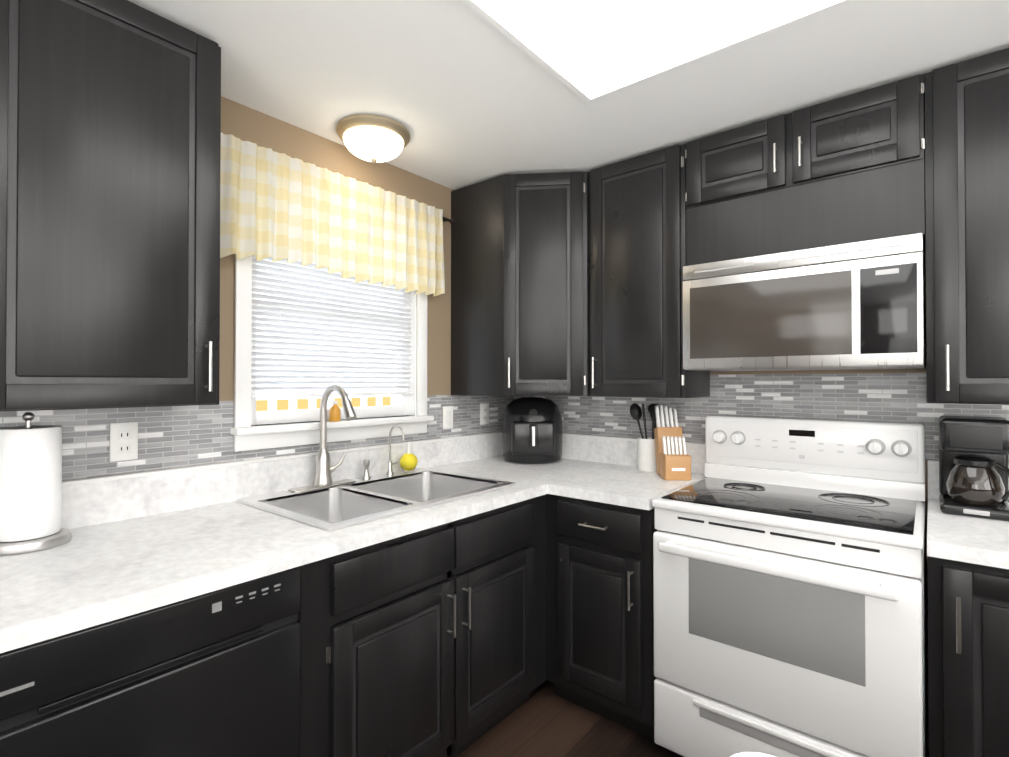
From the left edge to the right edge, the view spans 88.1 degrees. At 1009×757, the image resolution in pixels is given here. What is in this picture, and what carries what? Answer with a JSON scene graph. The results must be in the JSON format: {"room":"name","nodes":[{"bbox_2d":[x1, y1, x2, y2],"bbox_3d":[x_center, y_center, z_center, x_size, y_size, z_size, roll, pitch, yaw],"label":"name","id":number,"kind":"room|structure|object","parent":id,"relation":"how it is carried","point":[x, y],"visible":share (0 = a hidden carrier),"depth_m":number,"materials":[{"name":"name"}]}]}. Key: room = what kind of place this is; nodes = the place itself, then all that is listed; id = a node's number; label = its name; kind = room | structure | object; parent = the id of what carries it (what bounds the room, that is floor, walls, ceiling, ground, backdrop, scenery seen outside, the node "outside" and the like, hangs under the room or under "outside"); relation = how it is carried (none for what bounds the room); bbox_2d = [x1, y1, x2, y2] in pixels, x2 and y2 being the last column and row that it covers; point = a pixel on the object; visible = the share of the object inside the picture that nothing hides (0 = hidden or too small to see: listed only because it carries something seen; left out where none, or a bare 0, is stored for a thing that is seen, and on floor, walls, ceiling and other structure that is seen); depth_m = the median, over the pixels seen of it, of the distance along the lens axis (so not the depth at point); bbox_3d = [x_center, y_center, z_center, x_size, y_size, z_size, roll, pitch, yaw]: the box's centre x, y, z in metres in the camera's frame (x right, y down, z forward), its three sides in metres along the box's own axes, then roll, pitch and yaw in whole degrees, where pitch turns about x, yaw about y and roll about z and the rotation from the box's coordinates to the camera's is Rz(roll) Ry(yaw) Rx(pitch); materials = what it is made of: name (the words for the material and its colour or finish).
{"room":"kitchen","nodes":[
{"label":"kitchen","id":0,"kind":"room"},
{"bbox_2d":[0,96,513,480],"bbox_3d":[-1.436,0.153,1.344,0.100,2.380,4.600,0,-1,39],"label":"wall","id":1,"kind":"structure","parent":0,"point":[171,437],"depth_m":1.86,"materials":[{"name":"brown paint"}]},
{"bbox_2d":[0,0,220,411],"bbox_3d":[-1.096,-0.447,1.401,0.358,1.050,0.530,0,-1,39],"label":"upper cabinet","id":2,"kind":"object","parent":1,"relation":"attached to","point":[110,135],"visible":1,"depth_m":1.30,"materials":[{"name":"paint"}]},
{"bbox_2d":[110,422,137,461],"bbox_3d":[-1.161,0.195,1.592,0.008,0.116,0.072,0,-1,39],"label":"electrical outlet plate","id":3,"kind":"object","parent":1,"relation":"attached to","point":[123,440],"visible":1,"depth_m":1.59,"materials":[{"name":"white plastic"}]},
{"bbox_2d":[230,254,433,451],"bbox_3d":[-0.692,-0.259,2.215,0.155,1.050,0.925,0,-1,39],"label":"window","id":4,"kind":"structure","parent":1,"relation":"in","point":[246,434],"depth_m":2.07,"materials":[{"name":"white wood"}]},
{"bbox_2d":[251,255,412,397],"bbox_3d":[-0.692,-0.321,2.216,0.035,0.798,0.771,0,-1,39],"label":"window blinds","id":5,"kind":"object","parent":4,"relation":"attached to","point":[280,276],"visible":0.46,"depth_m":2.15,"materials":[{"name":"white plastic"}]},
{"bbox_2d":[329,400,340,421],"bbox_3d":[-0.695,0.137,2.137,0.046,0.085,0.046,0,-1,39],"label":"bottle","id":6,"kind":"object","parent":4,"relation":"on","point":[334,413],"visible":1,"depth_m":2.12,"materials":[{"name":"orange"}]},
{"bbox_2d":[443,406,452,428],"bbox_3d":[-0.288,0.205,2.660,0.009,0.116,0.072,0,-1,39],"label":"electrical outlet plate","id":7,"kind":"object","parent":1,"relation":"attached to","point":[447,417],"visible":1,"depth_m":2.66,"materials":[{"name":"white plastic"}]},
{"bbox_2d":[443,217,454,223],"bbox_3d":[-0.649,-0.789,2.181,0.067,0.050,1.198,0,-1,39],"label":"curtain rod","id":8,"kind":"object","parent":1,"relation":"attached to","point":[451,220],"visible":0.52,"depth_m":2.61,"materials":[{"name":"brown metal"}]},
{"bbox_2d":[220,132,444,295],"bbox_3d":[-0.627,-0.605,2.142,0.052,0.429,1.030,0,-1,39],"label":"curtain valance","id":9,"kind":"object","parent":8,"relation":"hanging from","point":[276,206],"visible":1,"depth_m":2.04,"materials":[{"name":"yellow fabric"}]},
{"bbox_2d":[480,403,488,424],"bbox_3d":[-0.110,0.202,2.879,0.008,0.116,0.072,0,-1,39],"label":"electrical outlet plate","id":10,"kind":"object","parent":1,"relation":"attached to","point":[484,414],"visible":1,"depth_m":2.88,"materials":[{"name":"white plastic"}]},
{"bbox_2d":[128,0,1008,189],"bbox_3d":[0.152,-1.024,0.058,4.200,0.050,4.800,0,-1,39],"label":"ceiling","id":11,"kind":"structure","parent":0,"point":[463,93],"depth_m":1.70,"materials":[{"name":"white paint"}]},
{"bbox_2d":[336,114,409,163],"bbox_3d":[-0.522,-0.916,2.083,0.288,0.126,0.288,0,-1,39],"label":"lamp","id":12,"kind":"object","parent":11,"relation":"attached to","point":[373,139],"visible":1,"depth_m":2.00,"materials":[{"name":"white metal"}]},
{"bbox_2d":[462,0,856,103],"bbox_3d":[0.387,-0.984,0.962,1.260,0.011,1.260,0,-1,39],"label":"light panel","id":13,"kind":"object","parent":11,"relation":"attached to","point":[589,51],"visible":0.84,"depth_m":1.48,"materials":[{"name":"white paint"}]},
{"bbox_2d":[456,680,928,756],"bbox_3d":[0.152,1.361,0.036,4.200,0.060,4.800,0,-1,39],"label":"floor","id":14,"kind":"structure","parent":0,"point":[543,720],"depth_m":1.96,"materials":[{"name":"brown wood"}]},
{"bbox_2d":[0,566,300,756],"bbox_3d":[-0.940,0.908,1.274,0.627,0.868,0.596,0,-1,39],"label":"dishwasher","id":15,"kind":"object","parent":14,"relation":"on","point":[216,673],"visible":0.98,"depth_m":1.09,"materials":[{"name":"black metal"}]},
{"bbox_2d":[297,494,545,756],"bbox_3d":[-0.781,0.906,1.448,0.691,0.875,2.300,0,-1,39],"label":"base cabinet","id":16,"kind":"object","parent":14,"relation":"on","point":[430,642],"visible":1,"depth_m":1.62,"materials":[{"name":"paint"}]},
{"bbox_2d":[0,431,603,652],"bbox_3d":[-0.596,0.384,1.719,0.720,0.175,2.948,0,-1,39],"label":"countertop","id":17,"kind":"structure","parent":16,"relation":"on","point":[139,542],"depth_m":1.47,"materials":[{"name":"stone"}]},
{"bbox_2d":[0,412,71,555],"bbox_3d":[-1.218,0.257,1.333,0.176,0.339,0.176,0,-1,39],"label":"paper towel","id":18,"kind":"object","parent":17,"relation":"on","point":[30,488],"visible":1,"depth_m":1.29,"materials":[{"name":"white paper"}]},
{"bbox_2d":[288,385,370,492],"bbox_3d":[-0.611,0.225,2.004,0.236,0.395,0.347,0,-1,39],"label":"faucet","id":19,"kind":"object","parent":17,"relation":"on","point":[324,471],"visible":1,"depth_m":2.00,"materials":[{"name":"silver metal"}]},
{"bbox_2d":[237,468,514,530],"bbox_3d":[-0.443,0.518,1.956,0.570,0.190,0.840,0,-1,39],"label":"sink","id":20,"kind":"object","parent":17,"relation":"in","point":[360,500],"visible":0.31,"depth_m":1.97,"materials":[{"name":"silver metal"}]},
{"bbox_2d":[400,442,417,472],"bbox_3d":[-0.431,0.358,2.348,0.080,0.135,0.078,0,-1,39],"label":"soap dispenser","id":21,"kind":"object","parent":20,"relation":"on","point":[408,461],"visible":1,"depth_m":2.32,"materials":[{"name":"yellow plastic"}]},
{"bbox_2d":[386,425,404,475],"bbox_3d":[-0.462,0.316,2.260,0.110,0.219,0.057,0,-1,39],"label":"filter faucet","id":22,"kind":"object","parent":17,"relation":"on","point":[389,471],"visible":1,"depth_m":2.27,"materials":[{"name":"silver metal"}]},
{"bbox_2d":[502,397,562,463],"bbox_3d":[0.120,0.272,2.781,0.411,0.336,0.353,0,-1,39],"label":"air fryer","id":23,"kind":"object","parent":17,"relation":"on","point":[532,431],"visible":1,"depth_m":2.63,"materials":[{"name":"black plastic"}]},
{"bbox_2d":[546,494,656,739],"bbox_3d":[0.277,0.915,2.427,1.095,0.875,0.661,0,-1,39],"label":"base cabinet","id":24,"kind":"object","parent":14,"relation":"on","point":[599,614],"visible":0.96,"depth_m":1.98,"materials":[{"name":"paint"}]},
{"bbox_2d":[548,436,705,509],"bbox_3d":[0.555,0.388,2.232,0.414,0.175,0.698,0,-1,39],"label":"countertop","id":25,"kind":"structure","parent":24,"relation":"on","point":[605,470],"depth_m":2.35,"materials":[{"name":"stone"}]},
{"bbox_2d":[630,403,659,471],"bbox_3d":[0.675,0.280,2.482,0.160,0.314,0.135,0,-1,39],"label":"utensil crock","id":26,"kind":"object","parent":25,"relation":"on","point":[646,459],"visible":0.73,"depth_m":2.43,"materials":[{"name":"white ceramic"}]},
{"bbox_2d":[654,404,690,479],"bbox_3d":[0.737,0.278,2.305,0.110,0.316,0.208,0,-1,1],"label":"knife block","id":27,"kind":"object","parent":25,"relation":"on","point":[673,460],"visible":1,"depth_m":2.26,"materials":[{"name":"brown wood"}]},
{"bbox_2d":[652,415,926,756],"bbox_3d":[0.995,0.756,1.834,0.754,1.183,0.707,0,-1,39],"label":"stove","id":28,"kind":"object","parent":14,"relation":"on","point":[789,587],"visible":1,"depth_m":1.65,"materials":[{"name":"white metal"}]},
{"bbox_2d":[928,556,1008,756],"bbox_3d":[1.536,0.906,1.399,0.615,0.875,0.661,0,-1,39],"label":"base cabinet","id":29,"kind":"object","parent":14,"relation":"on","point":[968,641],"visible":0.94,"depth_m":1.32,"materials":[{"name":"paint"}]},
{"bbox_2d":[927,460,1008,568],"bbox_3d":[1.566,0.381,1.426,0.636,0.175,0.668,0,-1,39],"label":"countertop","id":30,"kind":"structure","parent":29,"relation":"on","point":[976,540],"depth_m":1.41,"materials":[{"name":"stone"}]},
{"bbox_2d":[939,415,1008,520],"bbox_3d":[1.635,0.279,1.597,0.465,0.300,0.267,0,-1,39],"label":"coffee maker","id":31,"kind":"object","parent":30,"relation":"on","point":[973,466],"visible":1,"depth_m":1.61,"materials":[{"name":"black plastic"}]},
{"bbox_3d":[0.298,0.889,-0.492,1.300,0.875,1.560,0,-1,39],"label":"cabinet","id":32,"kind":"object","parent":14,"relation":"on","visible":0},
{"bbox_2d":[730,752,775,756],"bbox_3d":[0.292,0.432,-0.483,1.415,0.040,1.660,0,-1,39],"label":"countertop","id":33,"kind":"structure","parent":32,"relation":"on","point":[750,754],"depth_m":0.58,"materials":[{"name":"stone"}]},
{"bbox_2d":[514,108,1008,750],"bbox_3d":[1.638,0.158,1.867,4.200,2.380,0.100,0,-1,39],"label":"wall","id":34,"kind":"structure","parent":0,"point":[900,396],"depth_m":2.15,"materials":[{"name":"grey tile"}]},
{"bbox_2d":[451,172,587,395],"bbox_3d":[0.144,-0.435,2.670,0.672,1.050,0.552,0,-1,39],"label":"upper cabinet","id":35,"kind":"object","parent":34,"relation":"attached to","point":[519,284],"visible":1,"depth_m":2.45,"materials":[{"name":"paint"}]},
{"bbox_2d":[588,144,709,397],"bbox_3d":[0.645,-0.438,2.386,0.460,1.050,0.358,0,-1,39],"label":"upper cabinet","id":36,"kind":"object","parent":34,"relation":"attached to","point":[636,234],"visible":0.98,"depth_m":2.26,"materials":[{"name":"paint"}]},
{"bbox_2d":[685,74,924,265],"bbox_3d":[1.120,-0.710,2.000,0.766,0.513,0.358,0,-1,39],"label":"upper cabinet","id":37,"kind":"object","parent":34,"relation":"attached to","point":[846,169],"visible":1,"depth_m":1.85,"materials":[{"name":"paint"}]},
{"bbox_2d":[683,233,924,371],"bbox_3d":[1.120,-0.241,1.995,0.756,0.421,0.358,0,-1,39],"label":"microwave","id":38,"kind":"object","parent":37,"relation":"attached to","point":[859,305],"visible":0.98,"depth_m":1.81,"materials":[{"name":"silver metal"}]},
{"bbox_2d":[924,48,1008,404],"bbox_3d":[1.611,-0.445,1.596,0.500,1.050,0.358,0,-1,39],"label":"upper cabinet","id":39,"kind":"object","parent":34,"relation":"attached to","point":[967,210],"visible":0.98,"depth_m":1.58,"materials":[{"name":"paint"}]},
{"label":"outside","id":40,"kind":"structure","parent":0,"visible":0},
{"bbox_2d":[256,258,397,410],"bbox_3d":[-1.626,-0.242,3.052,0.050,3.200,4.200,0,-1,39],"label":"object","id":41,"kind":"structure","parent":40,"point":[278,403],"depth_m":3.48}
]}

